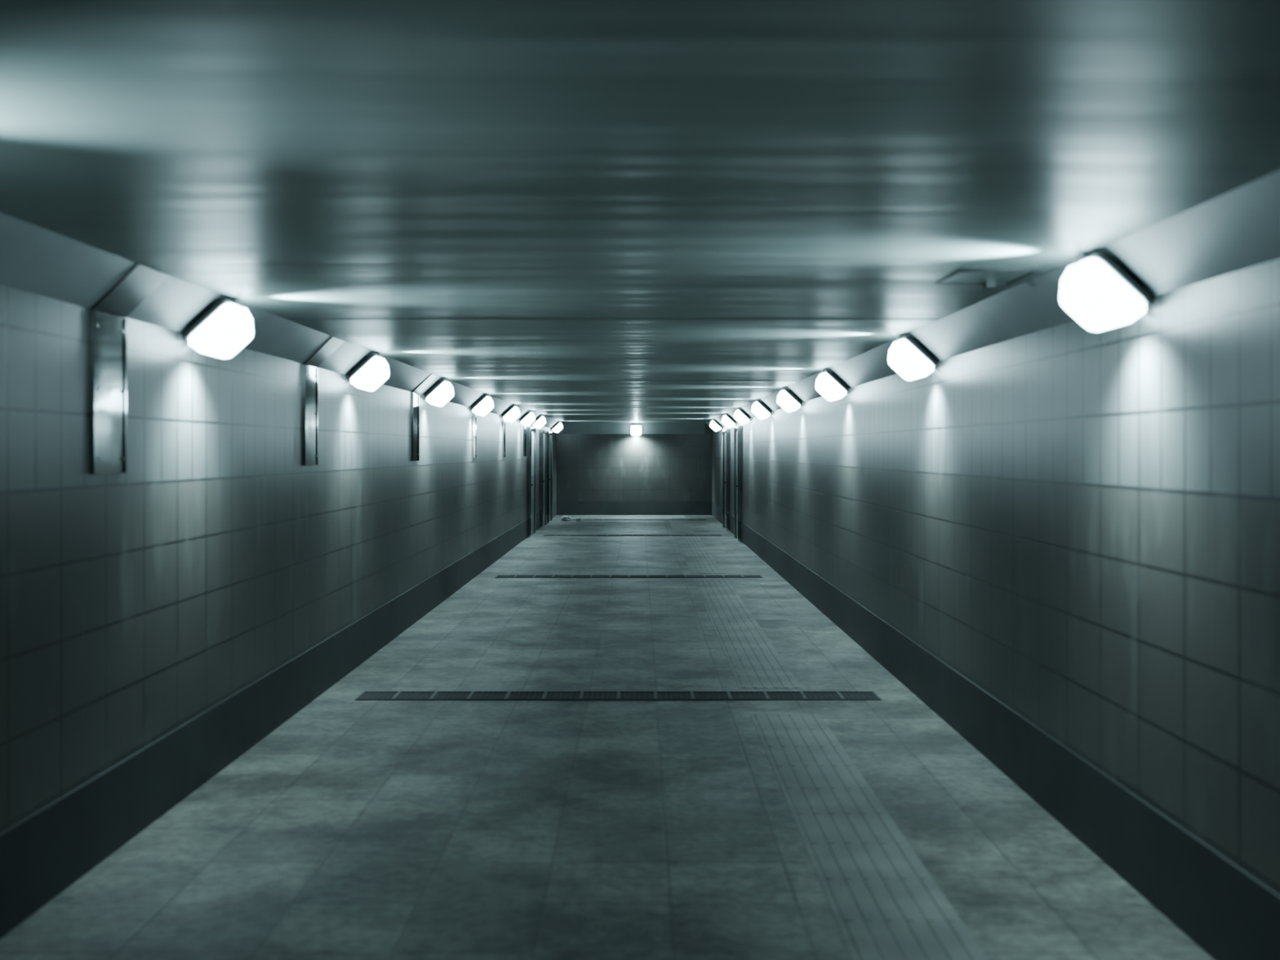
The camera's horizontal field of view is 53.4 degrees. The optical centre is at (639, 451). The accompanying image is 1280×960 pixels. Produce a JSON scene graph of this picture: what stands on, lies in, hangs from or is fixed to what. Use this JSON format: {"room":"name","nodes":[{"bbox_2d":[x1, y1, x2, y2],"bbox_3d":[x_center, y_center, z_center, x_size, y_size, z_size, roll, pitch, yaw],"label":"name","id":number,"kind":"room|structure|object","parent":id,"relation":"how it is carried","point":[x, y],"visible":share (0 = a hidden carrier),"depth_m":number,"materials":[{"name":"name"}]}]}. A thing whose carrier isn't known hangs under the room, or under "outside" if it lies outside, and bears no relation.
{"room":"pedestrian underpass","nodes":[
{"label":"pedestrian underpass","id":0,"kind":"room"},
{"bbox_2d":[0,284,555,834],"bbox_3d":[-2.270,0.455,14.500,0.200,2.390,37.000,0,0,0],"label":"wall","id":1,"kind":"structure","parent":0,"point":[135,603],"depth_m":6.05,"materials":[{"name":"tile"}]},
{"bbox_2d":[89,264,168,474],"bbox_3d":[-2.072,-0.324,5.180,0.195,0.828,0.320,0,0,0],"label":"cover plate","id":2,"kind":"object","parent":1,"relation":"attached to","point":[108,321],"visible":1,"depth_m":5.16,"materials":[{"name":"silver metal"}]},
{"bbox_2d":[184,298,253,359],"bbox_3d":[-2.021,-0.591,6.120,0.290,0.285,0.296,0,0,0],"label":"lamp","id":3,"kind":"object","parent":1,"relation":"attached to","point":[226,326],"visible":1,"depth_m":6.00,"materials":[{"name":"white"}]},
{"bbox_2d":[0,501,556,938],"bbox_3d":[-2.167,1.475,14.500,0.006,0.350,37.000,0,0,0],"label":"baseboard","id":4,"kind":"structure","parent":1,"relation":"attached to","point":[46,853],"depth_m":5.99,"materials":[{"name":"tile"}]},
{"bbox_2d":[0,212,563,428],"bbox_3d":[-2.075,-0.652,14.500,0.190,0.175,37.000,0,0,0],"label":"trim","id":5,"kind":"structure","parent":1,"relation":"attached to","point":[35,260],"depth_m":5.46,"materials":[{"name":"grey metal"}]},
{"bbox_2d":[302,337,344,465],"bbox_3d":[-2.072,-0.324,8.350,0.195,0.828,0.320,0,0,0],"label":"cover plate","id":6,"kind":"object","parent":1,"relation":"attached to","point":[310,370],"visible":1,"depth_m":8.34,"materials":[{"name":"silver metal"}]},
{"bbox_2d":[347,352,390,391],"bbox_3d":[-2.021,-0.591,9.480,0.290,0.285,0.296,0,0,0],"label":"lamp","id":7,"kind":"object","parent":1,"relation":"attached to","point":[373,371],"visible":1,"depth_m":9.35,"materials":[{"name":"white"}]},
{"bbox_2d":[411,373,437,461],"bbox_3d":[-2.072,-0.324,12.250,0.195,0.828,0.320,0,0,0],"label":"cover plate","id":8,"kind":"object","parent":1,"relation":"attached to","point":[415,394],"visible":1,"depth_m":12.21,"materials":[{"name":"silver metal"}]},
{"bbox_2d":[423,378,454,407],"bbox_3d":[-2.021,-0.591,12.800,0.290,0.285,0.296,0,0,0],"label":"lamp","id":9,"kind":"object","parent":1,"relation":"attached to","point":[442,392],"visible":1,"depth_m":12.67,"materials":[{"name":"white"}]},
{"bbox_2d":[471,412,476,458],"bbox_3d":[-2.072,-0.324,16.600,0.195,0.828,0.320,0,0,0],"label":"cover plate","id":10,"kind":"object","parent":1,"relation":"attached to","point":[473,415],"visible":0.62,"depth_m":16.54,"materials":[{"name":"silver metal"}]},
{"bbox_2d":[471,394,493,416],"bbox_3d":[-2.021,-0.591,16.300,0.290,0.285,0.296,0,0,0],"label":"lamp","id":11,"kind":"object","parent":1,"relation":"attached to","point":[483,405],"visible":1,"depth_m":16.17,"materials":[{"name":"white"}]},
{"bbox_2d":[502,418,505,457],"bbox_3d":[-2.072,-0.324,20.200,0.195,0.828,0.320,0,0,0],"label":"cover plate","id":12,"kind":"object","parent":1,"relation":"attached to","point":[503,420],"visible":0.7,"depth_m":20.04,"materials":[{"name":"silver metal"}]},
{"bbox_2d":[501,404,519,422],"bbox_3d":[-2.021,-0.591,19.900,0.290,0.285,0.296,0,0,0],"label":"lamp","id":13,"kind":"object","parent":1,"relation":"attached to","point":[512,413],"visible":1,"depth_m":19.77,"materials":[{"name":"white"}]},
{"bbox_2d":[519,410,535,426],"bbox_3d":[-2.021,-0.591,22.800,0.290,0.285,0.296,0,0,0],"label":"lamp","id":14,"kind":"object","parent":1,"relation":"attached to","point":[528,418],"visible":1,"depth_m":22.67,"materials":[{"name":"white"}]},
{"bbox_2d":[523,412,535,456],"bbox_3d":[-2.072,-0.324,23.900,0.195,0.828,0.320,0,0,0],"label":"cover plate","id":15,"kind":"object","parent":1,"relation":"attached to","point":[524,426],"visible":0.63,"depth_m":23.82,"materials":[{"name":"silver metal"}]},
{"bbox_2d":[527,426,535,537],"bbox_3d":[-2.127,0.590,25.100,0.085,2.120,1.140,0,0,0],"label":"door","id":16,"kind":"structure","parent":1,"relation":"in","point":[531,431],"depth_m":24.53,"materials":[{"name":"silver metal"}]},
{"bbox_2d":[531,414,546,429],"bbox_3d":[-2.021,-0.591,25.400,0.290,0.285,0.296,0,0,0],"label":"lamp","id":17,"kind":"object","parent":1,"relation":"attached to","point":[540,420],"visible":0.95,"depth_m":25.27,"materials":[{"name":"white"}]},
{"bbox_2d":[539,429,546,527],"bbox_3d":[-2.127,0.590,28.150,0.085,2.120,1.240,0,0,0],"label":"door","id":18,"kind":"structure","parent":1,"relation":"in","point":[543,433],"depth_m":28.03,"materials":[{"name":"silver metal"}]},
{"bbox_2d":[546,431,552,523],"bbox_3d":[-2.127,0.590,29.900,0.085,2.120,1.140,0,0,0],"label":"door","id":19,"kind":"structure","parent":1,"relation":"in","point":[549,434],"depth_m":30.05,"materials":[{"name":"silver metal"}]},
{"bbox_2d":[551,421,563,432],"bbox_3d":[-2.021,-0.591,31.000,0.290,0.285,0.296,0,0,0],"label":"lamp","id":20,"kind":"object","parent":1,"relation":"attached to","point":[557,427],"visible":1,"depth_m":30.87,"materials":[{"name":"white"}]},
{"bbox_2d":[0,515,1213,959],"bbox_3d":[-0.150,1.750,14.500,4.440,0.200,37.400,0,0,0],"label":"floor","id":21,"kind":"structure","parent":0,"point":[353,829],"depth_m":5.83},
{"bbox_2d":[560,515,571,520],"bbox_3d":[-1.735,1.583,30.206,0.252,0.134,0.260,0,0,-20],"label":"litter","id":22,"kind":"object","parent":21,"relation":"on","point":[564,517],"visible":1,"depth_m":30.13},
{"bbox_2d":[575,517,582,520],"bbox_3d":[-1.447,1.605,30.107,0.172,0.090,0.158,0,0,-28],"label":"litter","id":23,"kind":"object","parent":21,"relation":"on","point":[576,518],"visible":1,"depth_m":30.05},
{"bbox_2d":[355,691,881,700],"bbox_3d":[-0.145,1.647,8.580,3.490,0.007,0.280,0,0,0],"label":"floor drain","id":24,"kind":"object","parent":21,"relation":"on","point":[365,695],"visible":1,"depth_m":8.55,"materials":[{"name":"metal"}]},
{"bbox_2d":[495,575,762,577],"bbox_3d":[-0.145,1.647,16.750,3.490,0.007,0.280,0,0,0],"label":"floor drain","id":25,"kind":"object","parent":21,"relation":"on","point":[497,576],"visible":1,"depth_m":16.74,"materials":[{"name":"metal"}]},
{"bbox_2d":[543,534,721,535],"bbox_3d":[-0.145,1.647,25.000,3.490,0.007,0.280,0,0,0],"label":"floor drain","id":26,"kind":"object","parent":21,"relation":"on","point":[544,535],"visible":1,"depth_m":25.07,"materials":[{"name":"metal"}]},
{"bbox_2d":[571,519,706,519],"bbox_3d":[-0.145,1.647,30.700,3.490,0.007,0.280,0,0,0],"label":"floor drain","id":27,"kind":"object","parent":21,"relation":"on","point":[571,519],"visible":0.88,"depth_m":30.77,"materials":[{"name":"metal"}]},
{"bbox_2d":[666,515,988,959],"bbox_3d":[0.910,1.647,14.360,0.440,0.005,36.520,0,0,0],"label":"tactile paving","id":28,"kind":"object","parent":21,"relation":"on","point":[885,904],"visible":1,"depth_m":5.64,"materials":[{"name":"tile"}]},
{"bbox_2d":[555,423,711,501],"bbox_3d":[-0.150,0.455,33.100,4.440,2.390,0.200,0,0,0],"label":"wall","id":29,"kind":"structure","parent":0,"point":[589,467],"depth_m":33.00,"materials":[{"name":"tile"}]},
{"bbox_2d":[556,501,711,515],"bbox_3d":[-0.150,1.475,32.997,4.028,0.350,0.006,0,0,0],"label":"baseboard","id":30,"kind":"structure","parent":29,"relation":"attached to","point":[563,508],"depth_m":32.99,"materials":[{"name":"tile"}]},
{"bbox_2d":[563,422,705,434],"bbox_3d":[-0.150,-0.595,32.900,3.660,0.290,0.200,0,0,0],"label":"trim","id":31,"kind":"structure","parent":29,"relation":"attached to","point":[568,428],"depth_m":32.90,"materials":[{"name":"grey metal"}]},
{"bbox_2d":[630,424,641,435],"bbox_3d":[-0.100,-0.545,32.818,0.304,0.295,0.274,0,0,0],"label":"lamp","id":32,"kind":"object","parent":29,"relation":"attached to","point":[635,429],"visible":1,"depth_m":32.74,"materials":[{"name":"white"}]},
{"bbox_2d":[0,0,1279,422],"bbox_3d":[-0.150,-0.840,14.500,4.440,0.200,37.400,0,0,0],"label":"ceiling","id":33,"kind":"structure","parent":0,"point":[286,159],"depth_m":3.11,"materials":[{"name":"grey metal"}]},
{"bbox_2d":[286,318,939,397],"bbox_3d":[-0.150,-0.739,15.825,3.640,0.002,27.566,0,0,0],"label":"trim","id":34,"kind":"structure","parent":33,"relation":"attached to","point":[286,318],"depth_m":7.09,"materials":[{"name":"black metal"}]},
{"bbox_2d":[935,268,1039,288],"bbox_3d":[1.460,-0.725,5.375,0.320,0.030,0.450,0,0,0],"label":"ceiling hatch","id":35,"kind":"object","parent":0,"point":[988,277],"depth_m":5.38,"materials":[{"name":"grey metal"}]},
{"bbox_2d":[711,257,1279,896],"bbox_3d":[1.970,0.455,14.500,0.200,2.390,37.000,0,0,0],"label":"wall","id":36,"kind":"structure","parent":0,"point":[1082,525],"depth_m":5.24,"materials":[{"name":"tile"}]},
{"bbox_2d":[709,419,722,431],"bbox_3d":[1.721,-0.591,28.800,0.290,0.285,0.296,0,0,0],"label":"lamp","id":37,"kind":"object","parent":36,"relation":"attached to","point":[714,424],"visible":1,"depth_m":28.66,"materials":[{"name":"white"}]},
{"bbox_2d":[722,428,729,530],"bbox_3d":[1.827,0.590,27.150,0.085,2.120,1.240,0,0,0],"label":"door","id":38,"kind":"structure","parent":36,"relation":"in","point":[726,433],"depth_m":27.05,"materials":[{"name":"silver metal"}]},
{"bbox_2d":[721,413,736,428],"bbox_3d":[1.721,-0.591,24.600,0.290,0.285,0.296,0,0,0],"label":"lamp","id":39,"kind":"object","parent":36,"relation":"attached to","point":[727,420],"visible":1,"depth_m":24.47,"materials":[{"name":"white"}]},
{"bbox_2d":[733,426,741,541],"bbox_3d":[1.827,0.590,23.900,0.085,2.120,0.940,0,0,0],"label":"door","id":40,"kind":"structure","parent":36,"relation":"in","point":[737,429],"depth_m":23.49,"materials":[{"name":"silver metal"}]},
{"bbox_2d":[733,408,751,424],"bbox_3d":[1.721,-0.591,21.400,0.290,0.285,0.296,0,0,0],"label":"lamp","id":41,"kind":"object","parent":36,"relation":"attached to","point":[740,415],"visible":1,"depth_m":21.27,"materials":[{"name":"white"}]},
{"bbox_2d":[751,399,772,419],"bbox_3d":[1.721,-0.591,18.000,0.290,0.285,0.296,0,0,0],"label":"lamp","id":42,"kind":"object","parent":36,"relation":"attached to","point":[760,410],"visible":1,"depth_m":17.87,"materials":[{"name":"white"}]},
{"bbox_2d":[776,387,802,412],"bbox_3d":[1.721,-0.591,14.650,0.290,0.285,0.296,0,0,0],"label":"lamp","id":43,"kind":"object","parent":36,"relation":"attached to","point":[786,399],"visible":1,"depth_m":14.52,"materials":[{"name":"white"}]},
{"bbox_2d":[814,369,848,401],"bbox_3d":[1.721,-0.591,11.400,0.290,0.285,0.296,0,0,0],"label":"lamp","id":44,"kind":"object","parent":36,"relation":"attached to","point":[828,384],"visible":1,"depth_m":11.27,"materials":[{"name":"white"}]},
{"bbox_2d":[887,334,937,381],"bbox_3d":[1.721,-0.591,8.040,0.290,0.285,0.296,0,0,0],"label":"lamp","id":45,"kind":"object","parent":36,"relation":"attached to","point":[907,357],"visible":1,"depth_m":7.91,"materials":[{"name":"white"}]},
{"bbox_2d":[705,169,1279,429],"bbox_3d":[1.775,-0.652,14.500,0.190,0.175,37.000,0,0,0],"label":"trim","id":46,"kind":"structure","parent":36,"relation":"attached to","point":[1237,229],"depth_m":4.47,"materials":[{"name":"grey metal"}]},
{"bbox_2d":[711,502,1279,959],"bbox_3d":[1.867,1.475,14.500,0.006,0.350,37.000,0,0,0],"label":"baseboard","id":47,"kind":"structure","parent":36,"relation":"attached to","point":[1228,913],"depth_m":5.34,"materials":[{"name":"tile"}]},
{"bbox_2d":[1058,252,1151,332],"bbox_3d":[1.721,-0.591,4.720,0.290,0.285,0.296,0,0,0],"label":"lamp","id":48,"kind":"object","parent":36,"relation":"attached to","point":[1099,293],"visible":1,"depth_m":4.60,"materials":[{"name":"white"}]}
]}

